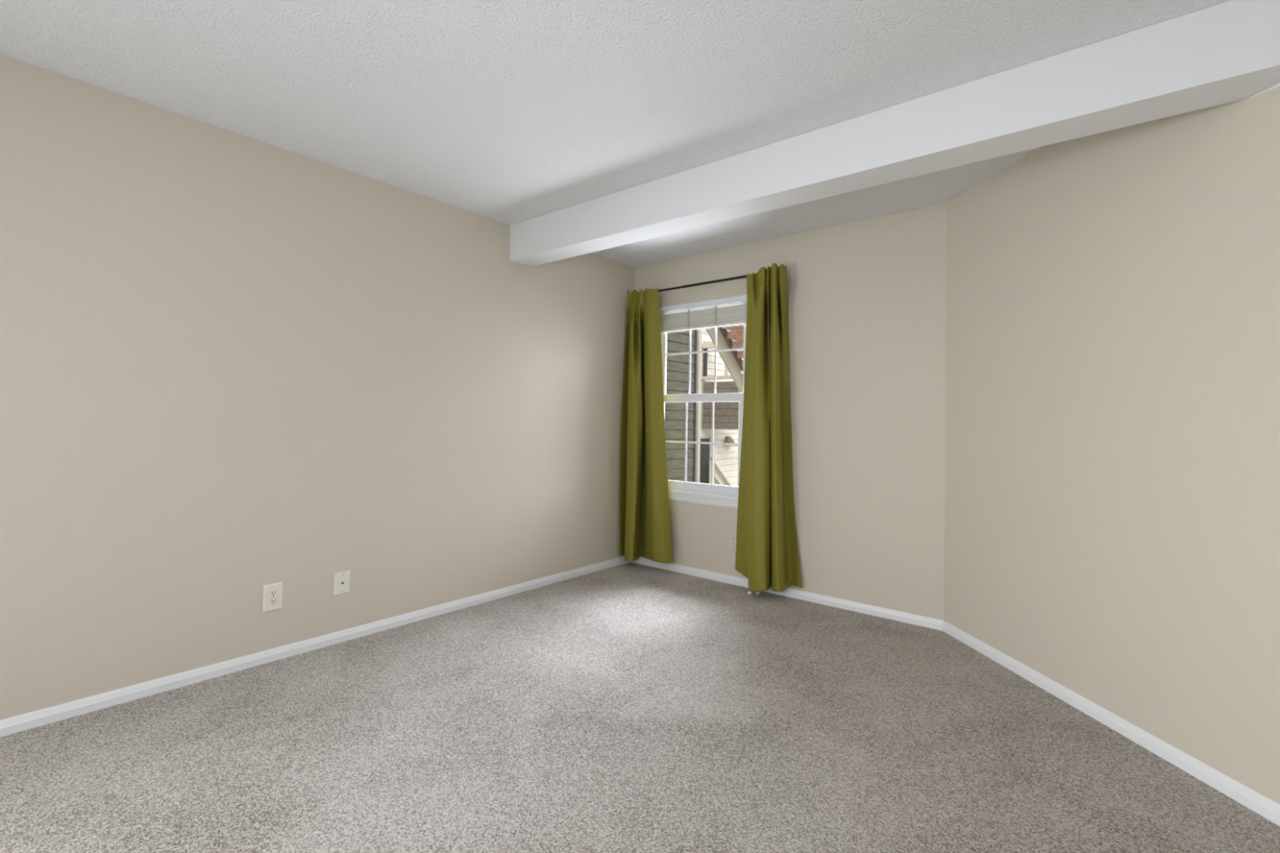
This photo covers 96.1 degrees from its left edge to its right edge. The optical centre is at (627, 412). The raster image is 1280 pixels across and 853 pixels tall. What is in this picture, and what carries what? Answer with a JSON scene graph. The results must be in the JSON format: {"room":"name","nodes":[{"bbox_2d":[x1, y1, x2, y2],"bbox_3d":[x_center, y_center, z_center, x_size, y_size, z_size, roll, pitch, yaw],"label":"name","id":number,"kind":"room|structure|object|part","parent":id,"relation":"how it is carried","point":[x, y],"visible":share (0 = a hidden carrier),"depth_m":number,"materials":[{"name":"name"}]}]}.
{"room":"empty bedroom","nodes":[
{"label":"empty bedroom","id":0,"kind":"room"},
{"bbox_2d":[0,53,635,719],"bbox_3d":[-1.863,-0.049,2.616,0.140,2.440,6.030,0,-1,40],"label":"wall","id":1,"kind":"structure","parent":0,"point":[233,365],"depth_m":2.66,"materials":[{"name":"beige paint"}]},
{"bbox_2d":[262,582,283,612],"bbox_3d":[-1.678,0.875,2.726,0.009,0.125,0.082,0,-1,40],"label":"electrical outlet","id":2,"kind":"object","parent":1,"relation":"attached to","point":[273,593],"visible":1,"depth_m":2.72,"materials":[{"name":"white plastic"}]},
{"bbox_2d":[269,597,277,604],"bbox_3d":[-1.676,0.894,2.724,0.003,0.029,0.034,0,-1,40],"label":"receptacle","id":3,"kind":"object","parent":2,"relation":"attached to","point":[273,601],"depth_m":2.72,"materials":[{"name":"white plastic"}]},
{"bbox_2d":[269,589,277,596],"bbox_3d":[-1.675,0.855,2.724,0.003,0.029,0.034,0,-1,40],"label":"receptacle","id":4,"kind":"object","parent":2,"relation":"attached to","point":[273,593],"depth_m":2.72,"materials":[{"name":"white plastic"}]},
{"bbox_2d":[0,555,628,737],"bbox_3d":[-1.824,1.143,2.551,0.012,0.056,5.750,0,-1,40],"label":"baseboard","id":5,"kind":"structure","parent":1,"relation":"attached to","point":[13,725],"depth_m":2.66,"materials":[{"name":"white wood"}]},
{"bbox_2d":[333,570,350,595],"bbox_3d":[-1.472,0.880,2.971,0.008,0.113,0.077,0,-1,40],"label":"outlet","id":6,"kind":"object","parent":1,"relation":"attached to","point":[342,580],"visible":1,"depth_m":2.97,"materials":[{"name":"white plastic"}]},
{"bbox_2d":[0,0,1230,266],"bbox_3d":[0.009,-1.362,1.076,4.980,0.200,6.030,0,-1,40],"label":"ceiling","id":7,"kind":"structure","parent":0,"point":[508,112],"depth_m":2.12,"materials":[{"name":"white paint"}]},
{"bbox_2d":[509,0,1279,266],"bbox_3d":[0.660,-1.111,2.748,3.551,0.236,0.189,0,-1,39],"label":"beam","id":8,"kind":"structure","parent":7,"relation":"attached to","point":[1228,51],"depth_m":2.16,"materials":[{"name":"white paint"}]},
{"bbox_2d":[0,562,1279,852],"bbox_3d":[-0.032,1.278,1.040,4.980,0.200,6.030,0,-1,40],"label":"floor","id":9,"kind":"structure","parent":0,"point":[628,707],"depth_m":2.02,"materials":[{"name":"grey carpet"}]},
{"bbox_2d":[634,202,946,620],"bbox_3d":[0.941,0.014,4.105,2.515,2.440,0.141,0,-1,40],"label":"wall","id":10,"kind":"structure","parent":0,"point":[867,298],"depth_m":3.59,"materials":[{"name":"beige paint"}]},
{"bbox_2d":[659,294,746,509],"bbox_3d":[0.557,-0.077,4.394,0.895,1.538,0.136,0,-1,40],"label":"window","id":11,"kind":"structure","parent":10,"relation":"in","point":[704,494],"depth_m":4.33,"materials":[{"name":"white plastic"}]},
{"bbox_2d":[658,294,746,333],"bbox_3d":[0.553,-0.741,4.375,0.838,0.202,0.044,0,-1,40],"label":"window blind","id":12,"kind":"object","parent":11,"relation":"attached to","point":[716,316],"visible":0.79,"depth_m":4.34,"materials":[{"name":"white plastic"}]},
{"bbox_3d":[0.469,-0.724,4.429,0.033,0.162,0.012,0,-1,40],"label":"ladder cord","id":13,"kind":"part","parent":12,"relation":"part of","materials":[{"name":"white fabric"}]},
{"bbox_3d":[0.556,-0.646,4.377,0.776,0.012,0.024,0,-1,40],"label":"rail","id":14,"kind":"part","parent":12,"relation":"part of","materials":[{"name":"white plastic"}]},
{"bbox_3d":[0.655,-0.723,4.272,0.030,0.162,0.012,0,-1,40],"label":"ladder cord","id":15,"kind":"part","parent":12,"relation":"part of","materials":[{"name":"white fabric"}]},
{"bbox_3d":[0.511,0.616,4.350,0.885,0.024,0.038,0,-1,40],"label":"sill","id":16,"kind":"part","parent":11,"relation":"part of","materials":[{"name":"white wood"}]},
{"bbox_3d":[0.577,-0.459,4.405,0.782,0.713,0.024,0,-1,40],"label":"sash","id":17,"kind":"part","parent":11,"relation":"part of","materials":[{"name":"white plastic"}]},
{"bbox_3d":[0.547,0.226,4.372,0.782,0.740,0.026,0,-1,40],"label":"sash","id":18,"kind":"part","parent":11,"relation":"part of","materials":[{"name":"white plastic"}]},
{"bbox_2d":[658,273,756,291],"bbox_3d":[0.552,-0.944,4.298,1.344,0.075,0.104,0,-1,40],"label":"curtain rod","id":19,"kind":"object","parent":10,"relation":"attached to","point":[743,276],"visible":0.59,"depth_m":4.22,"materials":[{"name":"black metal"}]},
{"bbox_2d":[619,288,672,563],"bbox_3d":[0.159,0.092,4.523,0.474,2.172,0.203,0,-1,40],"label":"curtain","id":20,"kind":"object","parent":19,"relation":"hanging from","point":[645,531],"visible":1,"depth_m":4.50,"materials":[{"name":"green fabric"}]},
{"bbox_3d":[0.287,-0.954,4.474,0.686,0.016,0.016,0,-1,40],"label":"rod","id":21,"kind":"part","parent":19,"relation":"part of","materials":[{"name":"black metal"}]},
{"bbox_2d":[734,262,802,591],"bbox_3d":[0.912,0.097,3.879,0.503,2.180,0.223,0,-1,40],"label":"curtain","id":22,"kind":"object","parent":19,"relation":"hanging from","point":[766,552],"visible":1,"depth_m":3.83,"materials":[{"name":"green fabric"}]},
{"bbox_2d":[728,532,736,549],"bbox_3d":[0.760,0.923,4.136,0.073,0.114,0.007,0,-1,40],"label":"electrical outlet","id":23,"kind":"object","parent":10,"relation":"attached to","point":[732,536],"visible":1,"depth_m":4.14,"materials":[{"name":"beige plastic"}]},
{"bbox_2d":[631,556,943,631],"bbox_3d":[0.904,1.204,4.005,2.315,0.056,0.012,0,-1,40],"label":"baseboard","id":24,"kind":"structure","parent":10,"relation":"attached to","point":[931,623],"depth_m":3.72,"materials":[{"name":"white wood"}]},
{"bbox_2d":[943,82,1279,804],"bbox_3d":[2.027,-0.003,1.607,0.141,2.440,3.486,1,-1,-5],"label":"wall","id":25,"kind":"structure","parent":0,"point":[1112,492],"depth_m":2.18,"materials":[{"name":"beige paint"}]},
{"bbox_2d":[942,620,1279,826],"bbox_3d":[1.933,1.187,1.584,0.012,0.056,3.373,1,-1,-5],"label":"baseboard","id":26,"kind":"structure","parent":25,"relation":"attached to","point":[1267,808],"depth_m":2.13,"materials":[{"name":"white wood"}]},
{"bbox_2d":[1240,83,1279,102],"bbox_3d":[1.960,-0.982,1.736,0.002,0.018,0.195,1,-1,-5],"label":"trim","id":27,"kind":"structure","parent":25,"relation":"attached to","point":[1278,84],"depth_m":1.76,"materials":[{"name":"white paint"}]},
{"label":"outside","id":28,"kind":"structure","parent":0,"visible":0},
{"bbox_3d":[5.075,3.060,12.322,16.000,0.100,17.840,0,-1,40],"label":"ground","id":29,"kind":"structure","parent":28,"visible":0},
{"bbox_2d":[664,328,702,483],"bbox_3d":[-0.164,-0.975,8.654,0.162,7.708,4.440,0,-1,40],"label":"building","id":30,"kind":"structure","parent":29,"relation":"on","point":[677,366],"depth_m":9.86,"materials":[{"name":"beige paint"}]},
{"bbox_2d":[701,339,738,429],"bbox_3d":[3.146,0.636,13.311,3.040,4.715,0.610,0,-1,40],"label":"landing","id":31,"kind":"object","parent":29,"relation":"on","point":[726,413],"visible":0.27,"depth_m":13.79,"materials":[{"name":"grey wood"}]},
{"bbox_3d":[1.909,-1.227,14.132,0.070,0.695,0.080,0,-1,40],"label":"post","id":32,"kind":"part","parent":31,"relation":"part of","materials":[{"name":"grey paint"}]},
{"bbox_3d":[2.369,-1.225,13.746,0.070,0.695,0.080,0,-1,40],"label":"post","id":33,"kind":"part","parent":31,"relation":"part of","materials":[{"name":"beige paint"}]},
{"bbox_2d":[709,457,731,485],"bbox_3d":[2.610,2.055,14.684,0.100,1.900,1.840,0,-1,40],"label":"stair rail","id":34,"kind":"object","parent":29,"relation":"on","point":[718,475],"visible":0.14,"depth_m":14.21,"materials":[{"name":"beige paint"}]},
{"bbox_3d":[2.043,2.037,14.011,0.100,1.900,0.080,0,-1,40],"label":"post","id":35,"kind":"part","parent":34,"relation":"part of","materials":[{"name":"beige paint"}]},
{"bbox_3d":[2.618,2.018,14.717,0.030,1.604,1.780,0,-1,40],"label":"rail panel","id":36,"kind":"part","parent":34,"relation":"part of","materials":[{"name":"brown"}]},
{"bbox_2d":[699,334,742,486],"bbox_3d":[3.240,0.571,15.919,0.145,4.920,8.800,0,-1,40],"label":"building","id":37,"kind":"structure","parent":29,"relation":"on","point":[726,456],"depth_m":14.73,"materials":[{"name":"beige paint"}]},
{"bbox_3d":[1.895,1.815,14.257,0.035,2.345,0.405,0,-1,40],"label":"door","id":38,"kind":"part","parent":37,"relation":"part of","materials":[{"name":"grey paint"}]},
{"bbox_3d":[1.939,1.794,14.302,0.045,2.390,0.700,0,-1,40],"label":"door trim","id":39,"kind":"part","parent":37,"relation":"part of","materials":[{"name":"beige paint"}]},
{"bbox_2d":[724,435,734,445],"bbox_3d":[2.659,0.735,15.031,0.200,0.230,0.320,0,-1,40],"label":"wall lamp","id":40,"kind":"object","parent":37,"relation":"attached to","point":[728,439],"visible":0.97,"depth_m":14.97,"materials":[{"name":"brown metal"}]},
{"bbox_2d":[705,324,743,486],"bbox_3d":[2.173,-0.461,11.039,1.310,6.818,2.543,0,-1,40],"label":"staircase","id":41,"kind":"structure","parent":29,"relation":"on","point":[732,360],"depth_m":11.80,"materials":[{"name":"beige paint"}]},
{"bbox_3d":[2.409,1.068,12.275,0.090,3.800,0.085,0,-1,40],"label":"post","id":42,"kind":"part","parent":41,"relation":"part of","materials":[{"name":"beige paint"}]}
]}

